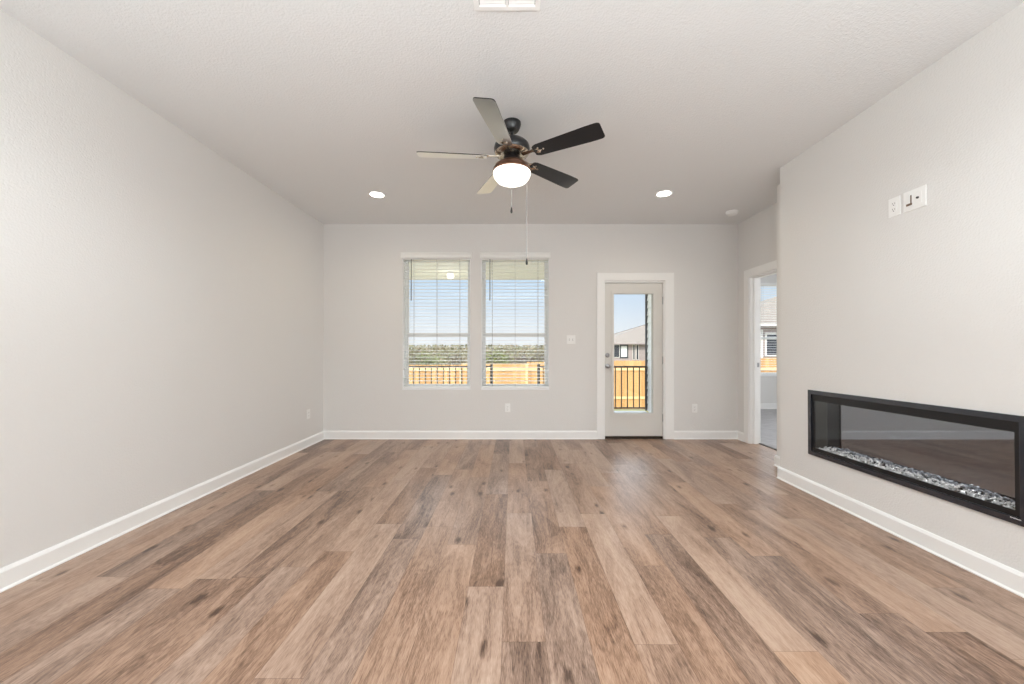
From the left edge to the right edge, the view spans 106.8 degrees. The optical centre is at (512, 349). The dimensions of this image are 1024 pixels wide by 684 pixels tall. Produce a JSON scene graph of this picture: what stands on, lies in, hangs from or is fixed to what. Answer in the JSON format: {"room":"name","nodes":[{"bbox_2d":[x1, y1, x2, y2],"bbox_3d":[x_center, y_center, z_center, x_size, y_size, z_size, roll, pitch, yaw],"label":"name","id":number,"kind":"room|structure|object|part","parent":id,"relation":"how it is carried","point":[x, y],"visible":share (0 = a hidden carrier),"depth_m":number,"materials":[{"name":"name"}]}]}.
{"room":"empty living room","nodes":[
{"label":"empty living room","id":0,"kind":"room"},
{"bbox_2d":[0,9,322,567],"bbox_3d":[-2.587,-0.186,0.753,0.120,2.987,8.947,0,0,0],"label":"wall","id":1,"kind":"structure","parent":0,"point":[161,304],"depth_m":2.48,"materials":[{"name":"white paint"}]},
{"bbox_2d":[0,431,323,592],"bbox_3d":[-2.516,1.132,0.734,0.022,0.110,8.667,0,0,0],"label":"baseboard","id":2,"kind":"structure","parent":1,"relation":"attached to","point":[11,575],"depth_m":2.47,"materials":[{"name":"white paint"}]},
{"bbox_2d":[409,263,543,278],"bbox_3d":[-0.260,-1.546,6.623,6.080,0.135,2.793,0,0,0],"label":"ceiling","id":3,"kind":"structure","parent":0,"point":[414,275],"depth_m":7.23,"materials":[{"name":"white paint"}]},
{"bbox_2d":[447,273,453,278],"bbox_3d":[-1.201,-1.430,7.300,0.150,0.124,0.150,0,0,0],"label":"light","id":4,"kind":"object","parent":3,"relation":"attached to","point":[449,275],"visible":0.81,"depth_m":7.25,"materials":[{"name":"white plastic"}]},
{"bbox_2d":[0,409,1023,683],"bbox_3d":[1.976,1.245,1.965,9.247,0.124,11.370,0,0,0],"label":"floor","id":5,"kind":"structure","parent":0,"point":[333,561],"depth_m":1.92,"materials":[{"name":"brown wood"}]},
{"bbox_2d":[0,0,1023,223],"bbox_3d":[0.241,-1.750,0.753,5.777,0.140,8.947,0,0,0],"label":"ceiling","id":6,"kind":"structure","parent":0,"point":[326,104],"depth_m":2.40,"materials":[{"name":"white paint"}]},
{"bbox_2d":[368,191,385,198],"bbox_3d":[-1.469,-1.675,4.106,0.186,0.008,0.186,0,0,0],"label":"recessed light","id":7,"kind":"object","parent":6,"relation":"in","point":[375,194],"visible":1,"depth_m":4.09,"materials":[{"name":"white plastic"}]},
{"bbox_2d":[473,0,540,10],"bbox_3d":[-0.028,-1.675,1.782,0.323,0.010,0.180,0,0,0],"label":"ceiling vent","id":8,"kind":"object","parent":6,"relation":"in","point":[479,5],"visible":1,"depth_m":1.85,"materials":[{"name":"white plastic"}]},
{"bbox_2d":[416,97,604,264],"bbox_3d":[-0.046,-1.164,2.798,1.303,1.031,1.336,0,0,0],"label":"ceiling fan","id":9,"kind":"object","parent":6,"relation":"hanging from","point":[511,171],"visible":1,"depth_m":2.71,"materials":[{"name":"black"}]},
{"bbox_3d":[-0.443,-1.420,2.776,0.503,0.006,0.142,0,13,-4],"label":"blade","id":10,"kind":"part","parent":9,"relation":"part of","materials":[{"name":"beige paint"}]},
{"bbox_3d":[-0.174,-1.420,3.214,0.142,0.006,0.503,-14,5,-22],"label":"blade","id":11,"kind":"part","parent":9,"relation":"part of","materials":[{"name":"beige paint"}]},
{"bbox_3d":[-0.111,-1.420,2.386,0.142,0.006,0.503,13,3,13],"label":"blade","id":12,"kind":"part","parent":9,"relation":"part of","materials":[{"name":"wood"}]},
{"bbox_3d":[-0.008,-1.268,2.810,0.277,0.090,0.277,0,0,0],"label":"lamp shade","id":13,"kind":"part","parent":9,"relation":"part of","materials":[{"name":"white glass"}]},
{"bbox_3d":[0.105,-1.032,2.900,0.004,0.676,0.004,0,0,0],"label":"pull chain","id":14,"kind":"part","parent":9,"relation":"part of","materials":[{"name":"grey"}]},
{"bbox_3d":[0.324,-1.420,3.093,0.503,0.006,0.142,0,-13,-40],"label":"blade","id":15,"kind":"part","parent":9,"relation":"part of","materials":[{"name":"black wood"}]},
{"bbox_3d":[0.364,-1.420,2.581,0.503,0.006,0.142,0,-13,32],"label":"blade","id":16,"kind":"part","parent":9,"relation":"part of","materials":[{"name":"black wood"}]},
{"bbox_2d":[655,190,672,197],"bbox_3d":[1.621,-1.675,4.079,0.186,0.008,0.186,0,0,0],"label":"recessed light","id":17,"kind":"object","parent":6,"relation":"in","point":[664,193],"visible":1,"depth_m":4.07,"materials":[{"name":"white plastic"}]},
{"bbox_2d":[726,210,737,215],"bbox_3d":[2.656,-1.657,4.609,0.136,0.046,0.136,0,0,0],"label":"smoke detector","id":18,"kind":"object","parent":6,"relation":"attached to","point":[730,212],"visible":1,"depth_m":4.57,"materials":[{"name":"white plastic"}]},
{"bbox_2d":[323,224,737,430],"bbox_3d":[0.301,-0.186,5.147,5.657,2.987,0.160,0,0,0],"label":"wall","id":19,"kind":"structure","parent":0,"point":[363,263],"depth_m":5.07,"materials":[{"name":"white paint"}]},
{"bbox_2d":[402,258,469,389],"bbox_3d":[-1.021,-0.363,5.144,0.908,1.792,0.165,0,0,0],"label":"window","id":20,"kind":"structure","parent":19,"relation":"in","point":[405,275],"depth_m":5.16,"materials":[{"name":"white plastic"}]},
{"bbox_2d":[400,252,471,386],"bbox_3d":[-1.021,-0.397,5.087,0.940,1.799,0.099,0,0,0],"label":"window blind","id":21,"kind":"object","parent":20,"relation":"attached to","point":[408,256],"visible":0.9,"depth_m":5.08,"materials":[{"name":"white plastic"}]},
{"bbox_3d":[-1.021,-0.362,5.108,0.003,1.697,0.057,0,0,0],"label":"ladder cord","id":22,"kind":"part","parent":21,"relation":"part of","materials":[{"name":"white fabric"}]},
{"bbox_3d":[-1.021,0.494,5.108,0.892,0.018,0.046,0,0,0],"label":"rail","id":23,"kind":"part","parent":21,"relation":"part of","materials":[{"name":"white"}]},
{"bbox_3d":[-0.714,-0.362,5.108,0.003,1.697,0.057,0,0,0],"label":"ladder cord","id":24,"kind":"part","parent":21,"relation":"part of","materials":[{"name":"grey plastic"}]},
{"bbox_3d":[-1.021,0.520,5.080,0.908,0.025,0.035,0,0,0],"label":"sill","id":25,"kind":"part","parent":20,"relation":"part of","materials":[{"name":"white plastic"}]},
{"bbox_3d":[-1.021,-0.707,5.210,0.849,1.052,0.022,0,0,0],"label":"sash","id":26,"kind":"part","parent":20,"relation":"part of","materials":[{"name":"clear glass"}]},
{"bbox_3d":[-1.021,0.127,5.184,0.849,0.720,0.027,0,0,0],"label":"sash","id":27,"kind":"part","parent":20,"relation":"part of","materials":[{"name":"white plastic"}]},
{"bbox_2d":[324,431,596,438],"bbox_3d":[-0.697,1.132,5.056,3.633,0.110,0.022,0,0,0],"label":"baseboard","id":28,"kind":"structure","parent":19,"relation":"attached to","point":[327,434],"depth_m":5.05,"materials":[{"name":"white paint"}]},
{"bbox_2d":[505,404,509,411],"bbox_3d":[-0.073,0.771,5.062,0.070,0.115,0.009,0,0,0],"label":"electrical outlet","id":29,"kind":"object","parent":19,"relation":"attached to","point":[507,406],"visible":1,"depth_m":5.06,"materials":[{"name":"white plastic"}]},
{"bbox_2d":[481,258,548,389],"bbox_3d":[0.029,-0.363,5.144,0.907,1.792,0.165,0,0,0],"label":"window","id":30,"kind":"structure","parent":19,"relation":"in","point":[483,275],"depth_m":5.16,"materials":[{"name":"white plastic"}]},
{"bbox_3d":[0.029,0.520,5.080,0.907,0.025,0.035,0,0,0],"label":"sill","id":31,"kind":"part","parent":30,"relation":"part of","materials":[{"name":"white plastic"}]},
{"bbox_3d":[0.029,-0.707,5.210,0.848,1.052,0.022,0,0,0],"label":"sash","id":32,"kind":"part","parent":30,"relation":"part of","materials":[{"name":"clear glass"}]},
{"bbox_3d":[0.029,0.127,5.184,0.848,0.720,0.027,0,0,0],"label":"sash","id":33,"kind":"part","parent":30,"relation":"part of","materials":[{"name":"white plastic"}]},
{"bbox_2d":[480,252,550,386],"bbox_3d":[0.029,-0.397,5.087,0.939,1.799,0.099,0,0,0],"label":"window blind","id":34,"kind":"object","parent":30,"relation":"attached to","point":[486,256],"visible":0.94,"depth_m":5.08,"materials":[{"name":"white plastic"}]},
{"bbox_3d":[-0.278,-0.362,5.108,0.003,1.697,0.057,0,0,0],"label":"ladder cord","id":35,"kind":"part","parent":34,"relation":"part of","materials":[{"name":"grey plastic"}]},
{"bbox_3d":[0.029,0.494,5.108,0.891,0.018,0.046,0,0,0],"label":"rail","id":36,"kind":"part","parent":34,"relation":"part of","materials":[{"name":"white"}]},
{"bbox_2d":[567,335,574,343],"bbox_3d":[0.773,-0.139,5.058,0.116,0.116,0.017,0,0,0],"label":"light switch","id":37,"kind":"object","parent":19,"relation":"attached to","point":[570,338],"visible":1,"depth_m":5.06,"materials":[{"name":"white plastic"}]},
{"bbox_2d":[605,283,662,435],"bbox_3d":[1.621,0.129,5.085,0.781,2.049,0.125,0,0,0],"label":"door","id":38,"kind":"structure","parent":19,"relation":"in","point":[616,424],"depth_m":5.09,"materials":[{"name":"white paint"}]},
{"bbox_3d":[1.611,0.047,5.113,0.592,1.669,0.070,0,0,0],"label":"glass frame","id":39,"kind":"part","parent":38,"relation":"part of","materials":[{"name":"clear glass"}]},
{"bbox_2d":[605,436,662,438],"bbox_3d":[1.617,1.172,5.157,0.778,0.030,0.139,0,0,0],"label":"trim","id":40,"kind":"structure","parent":19,"relation":"attached to","point":[606,437],"depth_m":5.09,"materials":[{"name":"brown metal"}]},
{"bbox_2d":[597,273,673,438],"bbox_3d":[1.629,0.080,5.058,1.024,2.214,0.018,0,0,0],"label":"trim","id":41,"kind":"structure","parent":19,"relation":"attached to","point":[668,278],"depth_m":5.05,"materials":[{"name":"white paint"}]},
{"bbox_2d":[692,404,696,412],"bbox_3d":[2.420,0.777,5.062,0.070,0.115,0.009,0,0,0],"label":"electrical outlet","id":42,"kind":"object","parent":19,"relation":"attached to","point":[694,406],"visible":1,"depth_m":5.06,"materials":[{"name":"white plastic"}]},
{"bbox_2d":[674,431,737,438],"bbox_3d":[2.571,1.132,5.056,0.859,0.110,0.022,0,0,0],"label":"baseboard","id":43,"kind":"structure","parent":19,"relation":"attached to","point":[677,434],"depth_m":5.05,"materials":[{"name":"white paint"}]},
{"bbox_2d":[647,294,650,412],"bbox_3d":[2.939,-0.186,6.513,0.382,2.987,2.573,0,0,0],"label":"wall","id":44,"kind":"structure","parent":0,"point":[649,295],"depth_m":7.69,"materials":[{"name":"white paint"}]},
{"bbox_2d":[645,294,647,410],"bbox_3d":[2.745,-0.113,7.816,0.050,2.720,0.029,0,0,0],"label":"trim","id":45,"kind":"structure","parent":44,"relation":"attached to","point":[646,295],"depth_m":7.80,"materials":[{"name":"grey"}]},
{"bbox_2d":[738,202,776,432],"bbox_3d":[3.065,-0.246,4.479,0.130,2.867,1.177,0,0,0],"label":"wall","id":46,"kind":"structure","parent":0,"point":[757,234],"depth_m":4.82,"materials":[{"name":"white paint"}]},
{"bbox_2d":[737,431,743,441],"bbox_3d":[2.989,1.132,4.984,0.022,0.110,0.138,0,0,0],"label":"baseboard","id":47,"kind":"structure","parent":46,"relation":"attached to","point":[740,434],"depth_m":4.98,"materials":[{"name":"white paint"}]},
{"bbox_2d":[744,260,776,443],"bbox_3d":[3.056,0.084,4.412,0.148,2.207,1.000,0,0,0],"label":"door frame","id":48,"kind":"structure","parent":46,"relation":"in","point":[752,277],"depth_m":4.80,"materials":[{"name":"white paint"}]},
{"bbox_2d":[761,273,776,402],"bbox_3d":[4.865,-0.197,7.725,3.470,2.967,0.150,0,0,0],"label":"wall","id":49,"kind":"structure","parent":0,"point":[768,383],"depth_m":7.65,"materials":[{"name":"white paint"}]},
{"bbox_2d":[761,403,776,408],"bbox_3d":[4.820,1.128,7.639,3.360,0.110,0.022,0,0,0],"label":"baseboard","id":50,"kind":"structure","parent":49,"relation":"attached to","point":[763,405],"depth_m":7.64,"materials":[{"name":"white paint"}]},
{"bbox_2d":[761,337,776,375],"bbox_3d":[5.350,-0.411,7.723,0.904,1.881,0.155,0,0,0],"label":"window","id":51,"kind":"structure","parent":49,"relation":"in","point":[762,374],"depth_m":7.74,"materials":[{"name":"white plastic"}]},
{"bbox_2d":[761,283,776,372],"bbox_3d":[5.350,-0.425,7.691,0.892,1.848,0.057,0,0,0],"label":"window blind","id":52,"kind":"object","parent":51,"relation":"attached to","point":[762,284],"visible":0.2,"depth_m":7.67,"materials":[{"name":"white plastic"}]},
{"bbox_2d":[774,455,779,466],"bbox_3d":[2.689,1.132,3.707,0.022,0.110,0.394,0,0,0],"label":"baseboard","id":53,"kind":"structure","parent":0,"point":[776,458],"depth_m":3.87,"materials":[{"name":"white paint"}]},
{"bbox_2d":[777,184,779,455],"bbox_3d":[2.915,-0.246,3.700,0.430,2.867,0.380,0,0,0],"label":"wall","id":54,"kind":"structure","parent":0,"point":[778,186],"depth_m":3.86,"materials":[{"name":"white paint"}]},
{"bbox_2d":[780,2,1023,572],"bbox_3d":[2.683,-0.246,-0.045,0.435,2.867,7.110,0,0,0],"label":"wall","id":55,"kind":"structure","parent":0,"point":[925,304],"depth_m":2.33,"materials":[{"name":"white paint"}]},
{"bbox_2d":[888,195,900,217],"bbox_3d":[2.460,-0.924,2.452,0.009,0.122,0.076,0,0,0],"label":"electrical outlet","id":56,"kind":"object","parent":55,"relation":"attached to","point":[894,204],"visible":1,"depth_m":2.45,"materials":[{"name":"white plastic"}]},
{"bbox_2d":[891,201,896,212],"bbox_3d":[2.458,-0.924,2.452,0.002,0.068,0.033,0,0,0],"label":"receptacle","id":57,"kind":"object","parent":56,"relation":"attached to","point":[893,203],"depth_m":2.45,"materials":[{"name":"white plastic"}]},
{"bbox_2d":[776,466,1023,597],"bbox_3d":[2.454,1.132,-0.038,0.022,0.110,7.124,0,0,0],"label":"baseboard","id":58,"kind":"structure","parent":55,"relation":"attached to","point":[1008,578],"depth_m":2.29,"materials":[{"name":"white paint"}]},
{"bbox_2d":[903,184,926,212],"bbox_3d":[2.457,-0.925,2.328,0.016,0.126,0.132,0,0,0],"label":"plate","id":59,"kind":"object","parent":55,"relation":"attached to","point":[916,198],"visible":1,"depth_m":2.32,"materials":[{"name":"white plastic"}]},
{"bbox_2d":[808,390,1023,526],"bbox_3d":[2.513,0.590,2.483,0.126,0.532,1.354,0,0,0],"label":"electric fireplace","id":60,"kind":"object","parent":55,"relation":"attached to","point":[982,451],"visible":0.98,"depth_m":2.32,"materials":[{"name":"black"}]},
{"bbox_2d":[818,446,1014,509],"bbox_3d":[2.520,0.785,2.484,0.086,0.061,1.237,0,0,0],"label":"glass embers","id":61,"kind":"object","parent":60,"relation":"in","point":[898,470],"visible":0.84,"depth_m":2.35,"materials":[{"name":"clear glass"}]},
{"label":"outside","id":62,"kind":"structure","parent":0,"visible":0},
{"bbox_2d":[427,354,647,411],"bbox_3d":[0.000,2.437,133.500,300.000,0.500,253.000,0,0,0],"label":"ground","id":63,"kind":"structure","parent":62,"point":[427,354],"depth_m":14.21,"materials":[{"name":"green plant"}]},
{"bbox_2d":[409,351,426,365],"bbox_3d":[-5.803,1.214,19.425,3.412,2.382,2.526,0,0,19],"label":"tree","id":64,"kind":"object","parent":63,"relation":"on","point":[411,362],"visible":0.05,"depth_m":18.82,"materials":[{"name":"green plant"}]},
{"bbox_2d":[409,351,430,364],"bbox_3d":[-6.598,1.183,25.886,2.113,2.434,2.526,0,0,-7],"label":"tree","id":65,"kind":"object","parent":63,"relation":"on","point":[411,351],"visible":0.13,"depth_m":25.48,"materials":[{"name":"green plant"}]},
{"bbox_2d":[409,352,450,365],"bbox_3d":[-5.059,1.180,22.831,3.575,2.450,2.542,0,0,8],"label":"tree","id":66,"kind":"object","parent":63,"relation":"on","point":[421,356],"visible":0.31,"depth_m":22.55,"materials":[{"name":"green plant"}]},
{"bbox_2d":[430,349,464,364],"bbox_3d":[-4.796,1.128,29.652,2.709,2.556,3.661,0,0,32],"label":"tree","id":67,"kind":"object","parent":63,"relation":"on","point":[451,352],"visible":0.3,"depth_m":29.64,"materials":[{"name":"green plant"}]},
{"bbox_2d":[434,348,498,365],"bbox_3d":[-2.363,1.157,18.558,3.578,2.498,2.648,0,0,18],"label":"tree","id":68,"kind":"object","parent":63,"relation":"on","point":[449,363],"visible":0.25,"depth_m":18.88,"materials":[{"name":"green plant"}]},
{"bbox_2d":[409,344,543,371],"bbox_3d":[-5.943,0.875,43.245,24.351,3.351,21.909,0,0,0],"label":"brush","id":69,"kind":"object","parent":63,"relation":"on","point":[414,347],"visible":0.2,"depth_m":36.06,"materials":[{"name":"green plant"}]},
{"bbox_2d":[486,347,516,371],"bbox_3d":[-1.213,1.124,22.223,2.659,2.562,3.739,0,0,8],"label":"tree","id":70,"kind":"object","parent":63,"relation":"on","point":[495,356],"visible":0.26,"depth_m":21.73,"materials":[{"name":"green plant"}]},
{"bbox_2d":[506,355,523,363],"bbox_3d":[-0.298,1.310,29.721,1.921,2.184,2.339,0,0,-33],"label":"tree","id":71,"kind":"object","parent":63,"relation":"on","point":[509,355],"visible":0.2,"depth_m":29.23,"materials":[{"name":"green plant"}]},
{"bbox_2d":[509,349,542,383],"bbox_3d":[1.147,1.179,19.250,2.623,2.449,2.154,0,0,-7],"label":"tree","id":72,"kind":"object","parent":63,"relation":"on","point":[524,356],"visible":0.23,"depth_m":19.11,"materials":[{"name":"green plant"}]},
{"bbox_2d":[528,349,543,364],"bbox_3d":[1.964,1.145,26.175,2.180,2.512,2.607,0,0,-36],"label":"tree","id":73,"kind":"object","parent":63,"relation":"on","point":[536,357],"visible":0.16,"depth_m":26.32,"materials":[{"name":"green plant"}]},
{"bbox_2d":[409,359,776,406],"bbox_3d":[2.877,1.154,13.844,28.845,2.066,0.148,0,0,0],"label":"wooden fence","id":74,"kind":"object","parent":63,"relation":"on","point":[763,361],"visible":0.16,"depth_m":13.90,"materials":[{"name":"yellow wood"}]},
{"bbox_3d":[-3.102,1.350,13.909,2.395,1.614,0.018,0,0,0],"label":"panel","id":75,"kind":"part","parent":74,"relation":"part of","materials":[{"name":"brown wood"}]},
{"bbox_3d":[-0.702,1.323,13.909,2.395,1.667,0.018,0,0,0],"label":"panel","id":76,"kind":"part","parent":74,"relation":"part of","materials":[{"name":"brown wood"}]},
{"bbox_3d":[0.500,1.353,13.815,0.090,1.669,0.089,0,0,0],"label":"post","id":77,"kind":"part","parent":74,"relation":"part of","materials":[{"name":"brown wood"}]},
{"bbox_3d":[1.698,1.298,13.909,2.395,1.719,0.018,0,0,0],"label":"panel","id":78,"kind":"part","parent":74,"relation":"part of","materials":[{"name":"brown wood"}]},
{"bbox_3d":[4.098,1.271,13.909,2.395,1.772,0.018,0,0,0],"label":"panel","id":79,"kind":"part","parent":74,"relation":"part of","materials":[{"name":"brown wood"}]},
{"bbox_3d":[8.898,1.218,13.909,2.395,1.878,0.018,0,0,0],"label":"panel","id":80,"kind":"part","parent":74,"relation":"part of","materials":[{"name":"brown wood"}]},
{"bbox_2d":[614,325,644,360],"bbox_3d":[12.295,-0.017,35.235,11.250,4.708,11.330,0,0,0],"label":"neighbor house","id":81,"kind":"structure","parent":63,"relation":"on","point":[629,345],"depth_m":30.00,"materials":[{"name":"brick"}]},
{"bbox_3d":[8.175,0.083,29.984,0.412,0.948,0.028,0,0,0],"label":"pane","id":82,"kind":"part","parent":81,"relation":"part of","materials":[{"name":"grey glass"}]},
{"bbox_2d":[621,346,626,356],"bbox_3d":[8.755,0.111,29.965,0.458,0.853,0.029,0,0,0],"label":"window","id":83,"kind":"structure","parent":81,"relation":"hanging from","point":[623,348],"depth_m":29.95,"materials":[{"name":"white glass"}]},
{"bbox_2d":[761,297,776,357],"bbox_3d":[17.045,-0.443,21.985,14.750,5.260,11.030,0,0,0],"label":"neighbor house","id":84,"kind":"structure","parent":63,"relation":"on","point":[766,314],"depth_m":16.90,"materials":[{"name":"brick"}]},
{"bbox_3d":[11.685,-0.238,16.884,0.860,0.910,0.028,0,0,0],"label":"pane","id":85,"kind":"part","parent":84,"relation":"part of","materials":[{"name":"grey glass"}]},
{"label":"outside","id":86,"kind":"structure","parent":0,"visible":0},
{"bbox_2d":[614,411,647,412],"bbox_3d":[-0.280,1.377,6.564,6.040,0.220,2.673,0,0,0],"label":"floor","id":87,"kind":"structure","parent":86,"point":[614,411],"depth_m":7.70,"materials":[{"name":"concrete"}]},
{"bbox_2d":[409,364,491,383],"bbox_3d":[-1.804,0.775,7.780,2.832,0.984,0.100,0,0,0],"label":"railing","id":88,"kind":"object","parent":87,"relation":"on","point":[490,364],"visible":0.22,"depth_m":7.77,"materials":[{"name":"brown metal"}]},
{"bbox_3d":[-1.819,0.343,7.780,2.762,0.035,0.040,0,0,0],"label":"rail","id":89,"kind":"part","parent":88,"relation":"part of","materials":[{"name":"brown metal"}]},
{"bbox_3d":[-0.438,0.775,7.780,0.100,0.984,0.100,0,0,0],"label":"post","id":90,"kind":"part","parent":88,"relation":"part of","materials":[{"name":"brown metal"}]},
{"bbox_2d":[537,364,646,408],"bbox_3d":[1.609,0.775,7.780,2.270,0.984,0.100,0,0,0],"label":"railing","id":91,"kind":"object","parent":87,"relation":"on","point":[538,365],"visible":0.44,"depth_m":7.77,"materials":[{"name":"brown metal"}]},
{"bbox_3d":[0.524,0.775,7.780,0.100,0.984,0.100,0,0,0],"label":"post","id":92,"kind":"part","parent":91,"relation":"part of","materials":[{"name":"brown metal"}]},
{"bbox_3d":[1.634,0.343,7.780,2.220,0.035,0.040,0,0,0],"label":"rail","id":93,"kind":"part","parent":91,"relation":"part of","materials":[{"name":"brown metal"}]},
{"bbox_3d":[1.634,1.186,7.780,2.220,0.028,0.028,0,0,0],"label":"rail","id":94,"kind":"part","parent":91,"relation":"part of","materials":[{"name":"brown metal"}]}
]}

